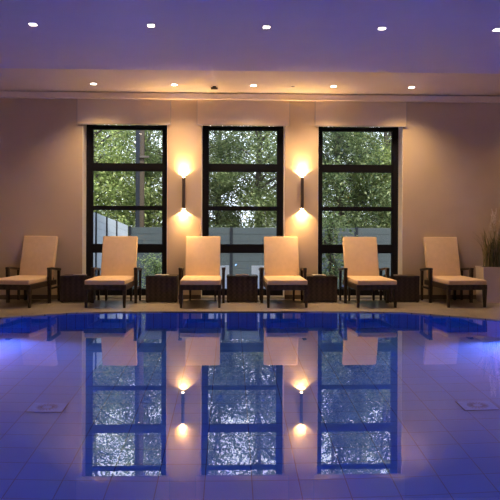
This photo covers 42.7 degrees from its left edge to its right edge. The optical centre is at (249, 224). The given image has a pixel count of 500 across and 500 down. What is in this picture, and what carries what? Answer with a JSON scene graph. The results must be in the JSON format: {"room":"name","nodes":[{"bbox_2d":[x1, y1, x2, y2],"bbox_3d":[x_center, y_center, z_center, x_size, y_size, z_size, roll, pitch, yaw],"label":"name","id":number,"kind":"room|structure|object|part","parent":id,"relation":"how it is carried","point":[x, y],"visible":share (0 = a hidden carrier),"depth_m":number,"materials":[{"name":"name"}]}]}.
{"room":"spa","nodes":[
{"label":"spa","id":0,"kind":"room"},
{"bbox_2d":[0,98,499,298],"bbox_3d":[-0.048,-0.590,11.214,16.600,3.740,0.360,0,0,-2],"label":"wall","id":1,"kind":"structure","parent":0,"point":[451,151],"depth_m":11.06,"materials":[{"name":"paint"}]},
{"bbox_2d":[77,99,170,124],"bbox_3d":[-2.153,-1.927,10.938,1.604,0.430,0.016,0,0,-2],"label":"roller blind","id":2,"kind":"object","parent":1,"relation":"attached to","point":[89,111],"visible":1,"depth_m":10.94,"materials":[{"name":"fabric"}]},
{"bbox_2d":[82,125,167,298],"bbox_3d":[-2.150,-0.436,11.146,1.448,3.413,0.345,0,0,-2],"label":"window","id":3,"kind":"structure","parent":1,"relation":"in","point":[88,248],"depth_m":11.25,"materials":[{"name":"black metal"}]},
{"bbox_3d":[-2.156,1.255,11.148,1.445,0.031,0.340,0,0,-2],"label":"sill","id":4,"kind":"part","parent":3,"relation":"part of","materials":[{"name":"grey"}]},
{"bbox_2d":[182,177,184,208],"bbox_3d":[-1.135,-0.547,10.954,0.055,0.542,0.088,0,0,-2],"label":"wall sconce","id":5,"kind":"object","parent":1,"relation":"attached to","point":[183,178],"visible":1,"depth_m":10.91,"materials":[{"name":"grey metal"}]},
{"bbox_2d":[0,295,475,298],"bbox_3d":[-0.049,1.242,11.027,16.596,0.074,0.013,0,0,-2],"label":"baseboard","id":6,"kind":"structure","parent":1,"relation":"attached to","point":[1,296],"depth_m":10.99,"materials":[{"name":"brown wood"}]},
{"bbox_2d":[201,125,284,298],"bbox_3d":[-0.123,-0.429,11.209,1.440,3.413,0.345,0,0,-2],"label":"window","id":7,"kind":"structure","parent":1,"relation":"in","point":[206,167],"depth_m":11.31,"materials":[{"name":"black metal"}]},
{"bbox_3d":[-0.129,1.262,11.212,1.437,0.031,0.340,0,0,-2],"label":"sill","id":8,"kind":"part","parent":7,"relation":"part of","materials":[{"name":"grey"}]},
{"bbox_2d":[197,100,289,125],"bbox_3d":[-0.112,-1.920,11.002,1.604,0.430,0.016,0,0,-2],"label":"roller blind","id":9,"kind":"object","parent":1,"relation":"attached to","point":[209,112],"visible":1,"depth_m":11.00,"materials":[{"name":"fabric"}]},
{"bbox_2d":[0,91,499,102],"bbox_3d":[-0.035,-2.194,10.982,16.600,0.097,0.096,0,0,-2],"label":"trim","id":10,"kind":"structure","parent":1,"relation":"attached to","point":[3,94],"depth_m":10.94,"materials":[{"name":"beige paint"}]},
{"bbox_2d":[301,177,303,208],"bbox_3d":[0.897,-0.550,11.018,0.055,0.545,0.088,0,0,-2],"label":"wall sconce","id":11,"kind":"object","parent":1,"relation":"attached to","point":[302,178],"visible":1,"depth_m":10.98,"materials":[{"name":"grey metal"}]},
{"bbox_2d":[318,126,402,298],"bbox_3d":[1.908,-0.422,11.273,1.478,3.413,0.345,0,0,-2],"label":"window","id":12,"kind":"structure","parent":1,"relation":"in","point":[396,167],"depth_m":11.37,"materials":[{"name":"black metal"}]},
{"bbox_3d":[1.902,1.269,11.275,1.475,0.031,0.340,0,0,-2],"label":"sill","id":13,"kind":"part","parent":12,"relation":"part of","materials":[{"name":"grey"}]},
{"bbox_2d":[315,101,406,126],"bbox_3d":[1.920,-1.913,11.065,1.604,0.430,0.016,0,0,-2],"label":"roller blind","id":14,"kind":"object","parent":1,"relation":"attached to","point":[327,114],"visible":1,"depth_m":11.06,"materials":[{"name":"fabric"}]},
{"bbox_2d":[0,0,499,73],"bbox_3d":[0.212,-2.230,3.077,16.600,0.062,12.138,0,0,-2],"label":"ceiling","id":15,"kind":"structure","parent":0,"point":[420,36],"depth_m":7.44,"materials":[{"name":"paint"}]},
{"bbox_2d":[0,68,499,95],"bbox_3d":[-0.002,-2.335,9.939,16.600,0.150,2.192,0,0,-2],"label":"ceiling","id":16,"kind":"structure","parent":0,"point":[11,79],"depth_m":10.14,"materials":[{"name":"paint"}]},
{"bbox_2d":[0,299,499,320],"bbox_3d":[0.170,1.306,4.032,16.600,0.050,14.050,0,0,-2],"label":"floor","id":17,"kind":"structure","parent":0,"point":[15,308],"depth_m":9.94,"materials":[{"name":"tile"}]},
{"bbox_2d":[0,236,60,307],"bbox_3d":[-3.606,0.726,10.342,0.764,1.083,1.154,0,0,6],"label":"sun lounger","id":18,"kind":"object","parent":17,"relation":"on","point":[37,268],"visible":1,"depth_m":10.69,"materials":[{"name":"fabric"}]},
{"bbox_3d":[-3.930,0.976,10.630,0.060,0.581,0.444,0,0,6],"label":"armrest","id":19,"kind":"part","parent":18,"relation":"part of","materials":[{"name":"wood"}]},
{"bbox_2d":[0,275,52,284],"bbox_3d":[-3.621,0.874,10.209,0.624,0.073,0.887,0,0,6],"label":"seat cushion","id":20,"kind":"object","parent":18,"relation":"on","point":[18,279],"depth_m":10.01,"materials":[{"name":"fabric"}]},
{"bbox_3d":[-3.615,0.952,10.268,0.650,0.080,0.980,0,0,6],"label":"seat frame","id":21,"kind":"part","parent":18,"relation":"part of","materials":[{"name":"wicker"}]},
{"bbox_3d":[-3.372,1.131,9.780,0.056,0.275,0.056,0,0,6],"label":"leg","id":22,"kind":"part","parent":18,"relation":"part of","materials":[{"name":"wood"}]},
{"bbox_2d":[19,236,57,277],"bbox_3d":[-3.559,0.536,10.774,0.584,0.702,0.249,0,0,6],"label":"cushion","id":23,"kind":"object","parent":18,"relation":"on","point":[39,253],"depth_m":10.74,"materials":[{"name":"fabric"}]},
{"bbox_3d":[-3.230,0.978,10.555,0.060,0.581,0.444,0,0,6],"label":"armrest","id":24,"kind":"part","parent":18,"relation":"part of","materials":[{"name":"wood"}]},
{"bbox_2d":[60,274,95,302],"bbox_3d":[-2.855,1.050,10.646,0.524,0.439,0.372,0,0,-3],"label":"side table","id":25,"kind":"object","parent":17,"relation":"on","point":[71,286],"visible":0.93,"depth_m":10.47,"materials":[{"name":"wicker"}]},
{"bbox_3d":[-2.854,0.835,10.646,0.500,0.007,0.348,0,0,-3],"label":"glass","id":26,"kind":"part","parent":25,"relation":"part of","materials":[{"name":"grey"}]},
{"bbox_2d":[84,236,141,307],"bbox_3d":[-2.212,0.731,10.361,0.764,1.083,1.154,0,0,1],"label":"sun lounger","id":27,"kind":"object","parent":17,"relation":"on","point":[119,271],"visible":1,"depth_m":10.71,"materials":[{"name":"fabric"}]},
{"bbox_3d":[-2.518,1.134,9.833,0.056,0.275,0.056,0,0,1],"label":"leg","id":28,"kind":"part","parent":27,"relation":"part of","materials":[{"name":"wicker"}]},
{"bbox_3d":[-2.560,0.981,10.619,0.060,0.581,0.444,0,0,1],"label":"armrest","id":29,"kind":"part","parent":27,"relation":"part of","materials":[{"name":"wicker"}]},
{"bbox_3d":[-2.214,0.957,10.285,0.650,0.080,0.980,0,0,1],"label":"seat frame","id":30,"kind":"part","parent":27,"relation":"part of","materials":[{"name":"wood"}]},
{"bbox_2d":[85,276,133,284],"bbox_3d":[-2.215,0.879,10.227,0.624,0.073,0.887,0,0,1],"label":"seat cushion","id":31,"kind":"object","parent":27,"relation":"on","point":[99,280],"depth_m":9.88,"materials":[{"name":"fabric"}]},
{"bbox_2d":[101,236,137,275],"bbox_3d":[-2.203,0.540,10.795,0.584,0.702,0.249,0,0,1],"label":"cushion","id":32,"kind":"object","parent":27,"relation":"on","point":[119,253],"depth_m":10.76,"materials":[{"name":"fabric"}]},
{"bbox_3d":[-1.928,1.136,9.822,0.056,0.275,0.056,0,0,1],"label":"leg","id":33,"kind":"part","parent":27,"relation":"part of","materials":[{"name":"wood"}]},
{"bbox_3d":[-1.856,0.983,10.606,0.060,0.581,0.444,0,0,1],"label":"armrest","id":34,"kind":"part","parent":27,"relation":"part of","materials":[{"name":"wicker"}]},
{"bbox_2d":[145,274,178,302],"bbox_3d":[-1.464,1.055,10.690,0.524,0.439,0.372,0,0,-2],"label":"side table","id":35,"kind":"object","parent":17,"relation":"on","point":[158,288],"visible":0.98,"depth_m":10.51,"materials":[{"name":"brown wicker"}]},
{"bbox_3d":[-1.463,0.839,10.690,0.500,0.007,0.348,0,0,-2],"label":"glass","id":36,"kind":"part","parent":35,"relation":"part of","materials":[{"name":"grey"}]},
{"bbox_2d":[178,236,224,307],"bbox_3d":[-0.783,0.736,10.406,0.764,1.083,1.154,0,0,-2],"label":"sun lounger","id":37,"kind":"object","parent":17,"relation":"on","point":[202,264],"visible":1,"depth_m":10.76,"materials":[{"name":"fabric"}]},
{"bbox_3d":[-1.062,1.139,9.863,0.056,0.275,0.056,0,0,-2],"label":"leg","id":38,"kind":"part","parent":37,"relation":"part of","materials":[{"name":"wood"}]},
{"bbox_3d":[-1.144,0.986,10.646,0.060,0.581,0.444,0,0,-2],"label":"armrest","id":39,"kind":"part","parent":37,"relation":"part of","materials":[{"name":"wood"}]},
{"bbox_3d":[-0.782,0.962,10.331,0.650,0.080,0.980,0,0,-2],"label":"seat frame","id":40,"kind":"part","parent":37,"relation":"part of","materials":[{"name":"wood"}]},
{"bbox_2d":[180,276,220,284],"bbox_3d":[-0.779,0.884,10.272,0.624,0.073,0.887,0,0,-2],"label":"seat cushion","id":41,"kind":"object","parent":37,"relation":"on","point":[186,280],"depth_m":9.84,"materials":[{"name":"fabric"}]},
{"bbox_2d":[185,236,219,275],"bbox_3d":[-0.797,0.545,10.840,0.584,0.702,0.249,0,0,-2],"label":"cushion","id":42,"kind":"object","parent":37,"relation":"on","point":[202,252],"depth_m":10.81,"materials":[{"name":"fabric"}]},
{"bbox_3d":[-0.472,1.141,9.883,0.056,0.275,0.056,0,0,-2],"label":"leg","id":43,"kind":"part","parent":37,"relation":"part of","materials":[{"name":"wicker"}]},
{"bbox_3d":[-0.441,0.988,10.669,0.060,0.581,0.444,0,0,-2],"label":"armrest","id":44,"kind":"part","parent":37,"relation":"part of","materials":[{"name":"wicker"}]},
{"bbox_2d":[226,274,257,302],"bbox_3d":[-0.131,1.060,10.731,0.524,0.439,0.372,0,0,-1],"label":"side table","id":45,"kind":"object","parent":17,"relation":"on","point":[239,288],"visible":0.97,"depth_m":10.55,"materials":[{"name":"brown wicker"}]},
{"bbox_3d":[-0.130,0.844,10.731,0.500,0.007,0.348,0,0,-1],"label":"glass","id":46,"kind":"part","parent":45,"relation":"part of","materials":[{"name":"grey"}]},
{"bbox_2d":[259,237,307,307],"bbox_3d":[0.553,0.741,10.448,0.764,1.083,1.154,0,0,-3],"label":"sun lounger","id":47,"kind":"object","parent":17,"relation":"on","point":[280,271],"visible":1,"depth_m":10.79,"materials":[{"name":"fabric"}]},
{"bbox_3d":[0.188,0.990,10.681,0.060,0.581,0.444,0,0,-3],"label":"armrest","id":48,"kind":"part","parent":47,"relation":"part of","materials":[{"name":"wood"}]},
{"bbox_3d":[0.284,1.143,9.900,0.056,0.275,0.056,0,0,-3],"label":"leg","id":49,"kind":"part","parent":47,"relation":"part of","materials":[{"name":"wicker"}]},
{"bbox_2d":[264,237,298,275],"bbox_3d":[0.532,0.550,10.881,0.584,0.702,0.249,0,0,-3],"label":"cushion","id":50,"kind":"object","parent":47,"relation":"on","point":[281,258],"depth_m":10.85,"materials":[{"name":"fabric"}]},
{"bbox_3d":[0.556,0.967,10.372,0.650,0.080,0.980,0,0,-3],"label":"seat frame","id":51,"kind":"part","parent":47,"relation":"part of","materials":[{"name":"wood"}]},
{"bbox_2d":[264,276,307,284],"bbox_3d":[0.559,0.888,10.314,0.624,0.073,0.887,0,0,-3],"label":"seat cushion","id":52,"kind":"object","parent":47,"relation":"on","point":[268,280],"depth_m":9.89,"materials":[{"name":"fabric"}]},
{"bbox_3d":[0.891,0.993,10.717,0.060,0.581,0.444,0,0,-3],"label":"armrest","id":53,"kind":"part","parent":47,"relation":"part of","materials":[{"name":"wood"}]},
{"bbox_3d":[0.873,1.146,9.930,0.056,0.275,0.056,0,0,-3],"label":"leg","id":54,"kind":"part","parent":47,"relation":"part of","materials":[{"name":"wood"}]},
{"bbox_2d":[306,274,337,301],"bbox_3d":[1.189,1.065,10.773,0.524,0.439,0.372,0,0,-2],"label":"side table","id":55,"kind":"object","parent":17,"relation":"on","point":[320,288],"visible":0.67,"depth_m":10.59,"materials":[{"name":"brown wicker"}]},
{"bbox_3d":[1.190,0.849,10.773,0.500,0.007,0.348,0,0,-2],"label":"glass","id":56,"kind":"part","parent":55,"relation":"part of","materials":[{"name":"grey"}]},
{"bbox_2d":[338,237,397,307],"bbox_3d":[1.927,0.745,10.490,0.764,1.083,1.154,0,0,-5],"label":"sun lounger","id":57,"kind":"object","parent":17,"relation":"on","point":[362,271],"visible":1,"depth_m":10.84,"materials":[{"name":"fabric"}]},
{"bbox_3d":[1.554,0.995,10.711,0.060,0.581,0.444,0,0,-5],"label":"armrest","id":58,"kind":"part","parent":57,"relation":"part of","materials":[{"name":"wood"}]},
{"bbox_3d":[1.677,1.148,9.933,0.056,0.275,0.056,0,0,-5],"label":"leg","id":59,"kind":"part","parent":57,"relation":"part of","materials":[{"name":"wood"}]},
{"bbox_2d":[343,237,378,275],"bbox_3d":[1.891,0.555,10.922,0.584,0.702,0.249,0,0,-5],"label":"cushion","id":60,"kind":"object","parent":57,"relation":"on","point":[360,254],"depth_m":10.89,"materials":[{"name":"fabric"}]},
{"bbox_3d":[1.933,0.972,10.415,0.650,0.080,0.980,0,0,-5],"label":"seat frame","id":61,"kind":"part","parent":57,"relation":"part of","materials":[{"name":"wicker"}]},
{"bbox_2d":[347,276,396,284],"bbox_3d":[1.938,0.893,10.357,0.624,0.073,0.887,0,0,-5],"label":"seat cushion","id":62,"kind":"object","parent":57,"relation":"on","point":[351,280],"depth_m":10.03,"materials":[{"name":"fabric"}]},
{"bbox_3d":[2.256,0.998,10.771,0.060,0.581,0.444,0,0,-5],"label":"armrest","id":63,"kind":"part","parent":57,"relation":"part of","materials":[{"name":"wood"}]},
{"bbox_3d":[2.265,1.150,9.984,0.056,0.275,0.056,0,0,-5],"label":"leg","id":64,"kind":"part","parent":57,"relation":"part of","materials":[{"name":"wood"}]},
{"bbox_2d":[383,274,419,302],"bbox_3d":[2.557,1.069,10.815,0.524,0.439,0.372,0,0,-4],"label":"side table","id":65,"kind":"object","parent":17,"relation":"on","point":[408,286],"visible":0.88,"depth_m":10.64,"materials":[{"name":"brown wicker"}]},
{"bbox_3d":[2.557,0.854,10.815,0.500,0.007,0.348,0,0,-4],"label":"glass","id":66,"kind":"part","parent":65,"relation":"part of","materials":[{"name":"grey"}]},
{"bbox_2d":[420,237,486,307],"bbox_3d":[3.343,0.750,10.563,0.764,1.083,1.154,0,0,-6],"label":"sun lounger","id":67,"kind":"object","parent":17,"relation":"on","point":[443,270],"visible":1,"depth_m":10.90,"materials":[{"name":"fabric"}]},
{"bbox_3d":[2.966,1.000,10.778,0.060,0.581,0.444,0,0,-6],"label":"armrest","id":68,"kind":"part","parent":67,"relation":"part of","materials":[{"name":"wood"}]},
{"bbox_2d":[423,237,460,276],"bbox_3d":[3.299,0.560,10.995,0.584,0.702,0.249,0,0,-6],"label":"cushion","id":69,"kind":"object","parent":67,"relation":"on","point":[441,254],"depth_m":10.97,"materials":[{"name":"fabric"}]},
{"bbox_3d":[3.102,1.153,10.003,0.056,0.275,0.056,0,0,-6],"label":"leg","id":70,"kind":"part","parent":67,"relation":"part of","materials":[{"name":"wood"}]},
{"bbox_3d":[3.350,0.977,10.489,0.650,0.080,0.980,0,0,-6],"label":"seat frame","id":71,"kind":"part","parent":67,"relation":"part of","materials":[{"name":"wicker"}]},
{"bbox_2d":[427,276,486,284],"bbox_3d":[3.356,0.898,10.430,0.624,0.073,0.887,0,0,-6],"label":"seat cushion","id":72,"kind":"object","parent":67,"relation":"on","point":[435,280],"depth_m":10.12,"materials":[{"name":"fabric"}]},
{"bbox_3d":[3.667,1.002,10.850,0.060,0.581,0.444,0,0,-6],"label":"armrest","id":73,"kind":"part","parent":67,"relation":"part of","materials":[{"name":"wood"}]},
{"bbox_3d":[3.689,1.155,10.063,0.056,0.275,0.056,0,0,-6],"label":"leg","id":74,"kind":"part","parent":67,"relation":"part of","materials":[{"name":"wood"}]},
{"bbox_2d":[475,209,499,302],"bbox_3d":[4.248,0.494,10.731,1.029,1.599,0.790,0,0,-2],"label":"potted grass","id":75,"kind":"object","parent":17,"relation":"on","point":[490,270],"depth_m":10.62,"materials":[{"name":"green plant"}]},
{"bbox_2d":[475,266,499,302],"bbox_3d":[4.210,0.996,10.757,0.732,0.597,0.352,0,0,-2],"label":"pot","id":76,"kind":"object","parent":75,"relation":"attached to","point":[491,274],"depth_m":10.59,"materials":[{"name":"white ceramic"}]},
{"bbox_3d":[0.026,1.988,5.338,11.600,1.315,8.268,0,0,-2],"label":"basin","id":77,"kind":"object","parent":17,"relation":"in","visible":0},
{"bbox_2d":[0,312,499,499],"bbox_3d":[0.029,1.295,5.338,11.600,0.001,8.268,0,0,-2],"label":"pool water","id":78,"kind":"object","parent":77,"relation":"in","point":[244,405],"visible":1,"depth_m":4.54,"materials":[{"name":"blue liquid"}]},
{"label":"outside","id":79,"kind":"structure","parent":0,"visible":0},
{"bbox_3d":[-0.886,1.627,28.182,60.000,0.100,33.609,0,0,-2],"label":"ground","id":80,"kind":"structure","parent":79,"visible":0},
{"bbox_2d":[93,212,127,276],"bbox_3d":[-2.941,0.605,12.945,0.060,1.930,2.364,0,0,12],"label":"fence","id":81,"kind":"object","parent":80,"relation":"on","point":[103,225],"visible":0.16,"depth_m":12.81,"materials":[{"name":"grey wood"}]},
{"bbox_3d":[-3.068,0.636,12.321,0.024,1.867,0.350,0,0,12],"label":"board panel","id":82,"kind":"part","parent":81,"relation":"part of","materials":[{"name":"grey wood"}]},
{"bbox_3d":[-3.029,0.659,12.512,0.060,1.820,0.040,0,0,12],"label":"post","id":83,"kind":"part","parent":81,"relation":"part of","materials":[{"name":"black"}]},
{"bbox_3d":[-2.979,0.666,12.757,0.024,1.807,0.460,0,0,12],"label":"board panel","id":84,"kind":"part","parent":81,"relation":"part of","materials":[{"name":"grey wood"}]},
{"bbox_3d":[-2.929,0.698,13.002,0.060,1.744,0.040,0,0,12],"label":"post","id":85,"kind":"part","parent":81,"relation":"part of","materials":[{"name":"black"}]},
{"bbox_3d":[-2.879,0.704,13.247,0.024,1.731,0.460,0,0,12],"label":"board panel","id":86,"kind":"part","parent":81,"relation":"part of","materials":[{"name":"grey wood"}]},
{"bbox_3d":[-2.829,0.736,13.492,0.060,1.668,0.040,0,0,12],"label":"post","id":87,"kind":"part","parent":81,"relation":"part of","materials":[{"name":"black"}]},
{"bbox_3d":[-2.765,0.743,13.807,0.024,1.655,0.604,0,0,12],"label":"board panel","id":88,"kind":"part","parent":81,"relation":"part of","materials":[{"name":"grey wood"}]},
{"bbox_2d":[94,130,135,225],"bbox_3d":[-5.220,-2.242,20.315,3.697,7.610,3.318,0,0,13],"label":"tree","id":89,"kind":"object","parent":80,"relation":"on","point":[104,130],"visible":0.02,"depth_m":20.25,"materials":[{"name":"green plant"}]},
{"bbox_2d":[94,130,161,226],"bbox_3d":[-4.130,-1.995,16.250,3.557,7.122,3.152,0,0,-30],"label":"tree","id":90,"kind":"object","parent":80,"relation":"on","point":[109,181],"visible":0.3,"depth_m":15.95,"materials":[{"name":"green plant"}]},
{"bbox_2d":[96,130,161,226],"bbox_3d":[-3.078,-1.991,19.591,3.152,7.122,3.557,0,0,10],"label":"tree","id":91,"kind":"object","parent":80,"relation":"on","point":[130,136],"visible":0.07,"depth_m":18.95,"materials":[{"name":"green plant"}]},
{"bbox_2d":[135,130,148,226],"bbox_3d":[-2.497,-2.529,14.914,0.315,8.200,0.170,0,0,-2],"label":"mast","id":92,"kind":"object","parent":80,"relation":"on","point":[140,134],"visible":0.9,"depth_m":14.87,"materials":[{"name":"black metal"}]},
{"bbox_2d":[137,253,161,288],"bbox_3d":[-1.886,1.041,13.135,1.026,1.203,0.828,0,0,-2],"label":"shrub","id":93,"kind":"object","parent":80,"relation":"on","point":[155,268],"visible":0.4,"depth_m":13.06,"materials":[{"name":"green plant"}]},
{"bbox_2d":[116,125,246,227],"bbox_3d":[-1.702,-2.229,17.192,3.697,7.610,3.318,0,0,-18],"label":"tree","id":94,"kind":"object","parent":80,"relation":"on","point":[213,148],"visible":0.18,"depth_m":16.79,"materials":[{"name":"green plant"}]},
{"bbox_2d":[161,131,263,227],"bbox_3d":[-1.067,-2.250,19.951,3.211,7.658,3.805,0,0,11],"label":"tree","id":95,"kind":"object","parent":80,"relation":"on","point":[219,132],"visible":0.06,"depth_m":19.69,"materials":[{"name":"green plant"}]},
{"bbox_2d":[220,266,228,287],"bbox_3d":[-0.620,1.171,12.264,0.440,0.814,0.526,0,0,-2],"label":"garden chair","id":96,"kind":"object","parent":80,"relation":"on","point":[226,267],"visible":0.11,"depth_m":12.03,"materials":[{"name":"white plastic"}]},
{"bbox_2d":[251,266,264,287],"bbox_3d":[0.239,1.174,12.291,0.440,0.814,0.526,0,0,-2],"label":"garden chair","id":97,"kind":"object","parent":80,"relation":"on","point":[255,269],"visible":0.12,"depth_m":12.04,"materials":[{"name":"white plastic"}]},
{"bbox_2d":[128,226,390,288],"bbox_3d":[2.648,0.819,14.290,10.664,1.540,0.070,0,0,-2],"label":"fence","id":98,"kind":"object","parent":80,"relation":"on","point":[238,263],"visible":0.22,"depth_m":14.19,"materials":[{"name":"wood"}]},
{"bbox_3d":[-2.651,0.801,14.124,0.060,1.540,0.070,0,0,-2],"label":"post","id":99,"kind":"part","parent":98,"relation":"part of","materials":[{"name":"black"}]},
{"bbox_3d":[-1.532,0.814,14.159,2.179,1.521,0.024,0,0,-2],"label":"board panel","id":100,"kind":"part","parent":98,"relation":"part of","materials":[{"name":"wood"}]},
{"bbox_3d":[-0.413,0.809,14.194,0.060,1.540,0.070,0,0,-2],"label":"post","id":101,"kind":"part","parent":98,"relation":"part of","materials":[{"name":"black wood"}]},
{"bbox_3d":[0.980,0.823,14.238,2.728,1.521,0.024,0,0,-2],"label":"board panel","id":102,"kind":"part","parent":98,"relation":"part of","materials":[{"name":"wood"}]},
{"bbox_3d":[3.767,0.833,14.325,2.728,1.521,0.024,0,0,-2],"label":"board panel","id":103,"kind":"part","parent":98,"relation":"part of","materials":[{"name":"stone"}]},
{"bbox_2d":[209,131,324,227],"bbox_3d":[0.304,-2.032,16.620,3.152,7.229,3.512,0,0,3],"label":"tree","id":104,"kind":"object","parent":80,"relation":"on","point":[256,196],"visible":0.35,"depth_m":16.24,"materials":[{"name":"green plant"}]},
{"bbox_2d":[238,131,333,226],"bbox_3d":[1.116,-2.600,19.867,3.650,8.371,4.066,0,0,23],"label":"tree","id":105,"kind":"object","parent":80,"relation":"on","point":[267,174],"visible":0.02,"depth_m":19.30,"materials":[{"name":"green plant"}]},
{"bbox_2d":[322,200,358,288],"bbox_3d":[1.600,0.595,13.005,1.319,2.394,1.476,0,0,31],"label":"shrub","id":106,"kind":"object","parent":80,"relation":"on","point":[332,267],"visible":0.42,"depth_m":12.85,"materials":[{"name":"green plant"}]},
{"bbox_2d":[322,132,390,227],"bbox_3d":[2.393,-2.055,17.134,3.058,7.293,3.624,0,0,-32],"label":"tree","id":107,"kind":"object","parent":80,"relation":"on","point":[336,180],"visible":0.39,"depth_m":16.45,"materials":[{"name":"green plant"}]},
{"bbox_2d":[322,132,390,225],"bbox_3d":[3.359,-2.599,20.255,3.517,8.387,4.168,0,0,-35],"label":"tree","id":108,"kind":"object","parent":80,"relation":"on","point":[379,138],"visible":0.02,"depth_m":19.88,"materials":[{"name":"green plant"}]},
{"bbox_2d":[323,132,390,227],"bbox_3d":[3.928,-1.789,17.756,3.379,6.766,2.994,0,0,-28],"label":"tree","id":109,"kind":"object","parent":80,"relation":"on","point":[385,139],"visible":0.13,"depth_m":17.47,"materials":[{"name":"green plant"}]},
{"bbox_2d":[368,132,388,225],"bbox_3d":[5.565,-2.584,20.508,4.066,8.371,3.650,0,0,10],"label":"tree","id":110,"kind":"object","parent":80,"relation":"on","point":[375,132],"visible":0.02,"depth_m":20.24,"materials":[{"name":"green plant"}]}
]}

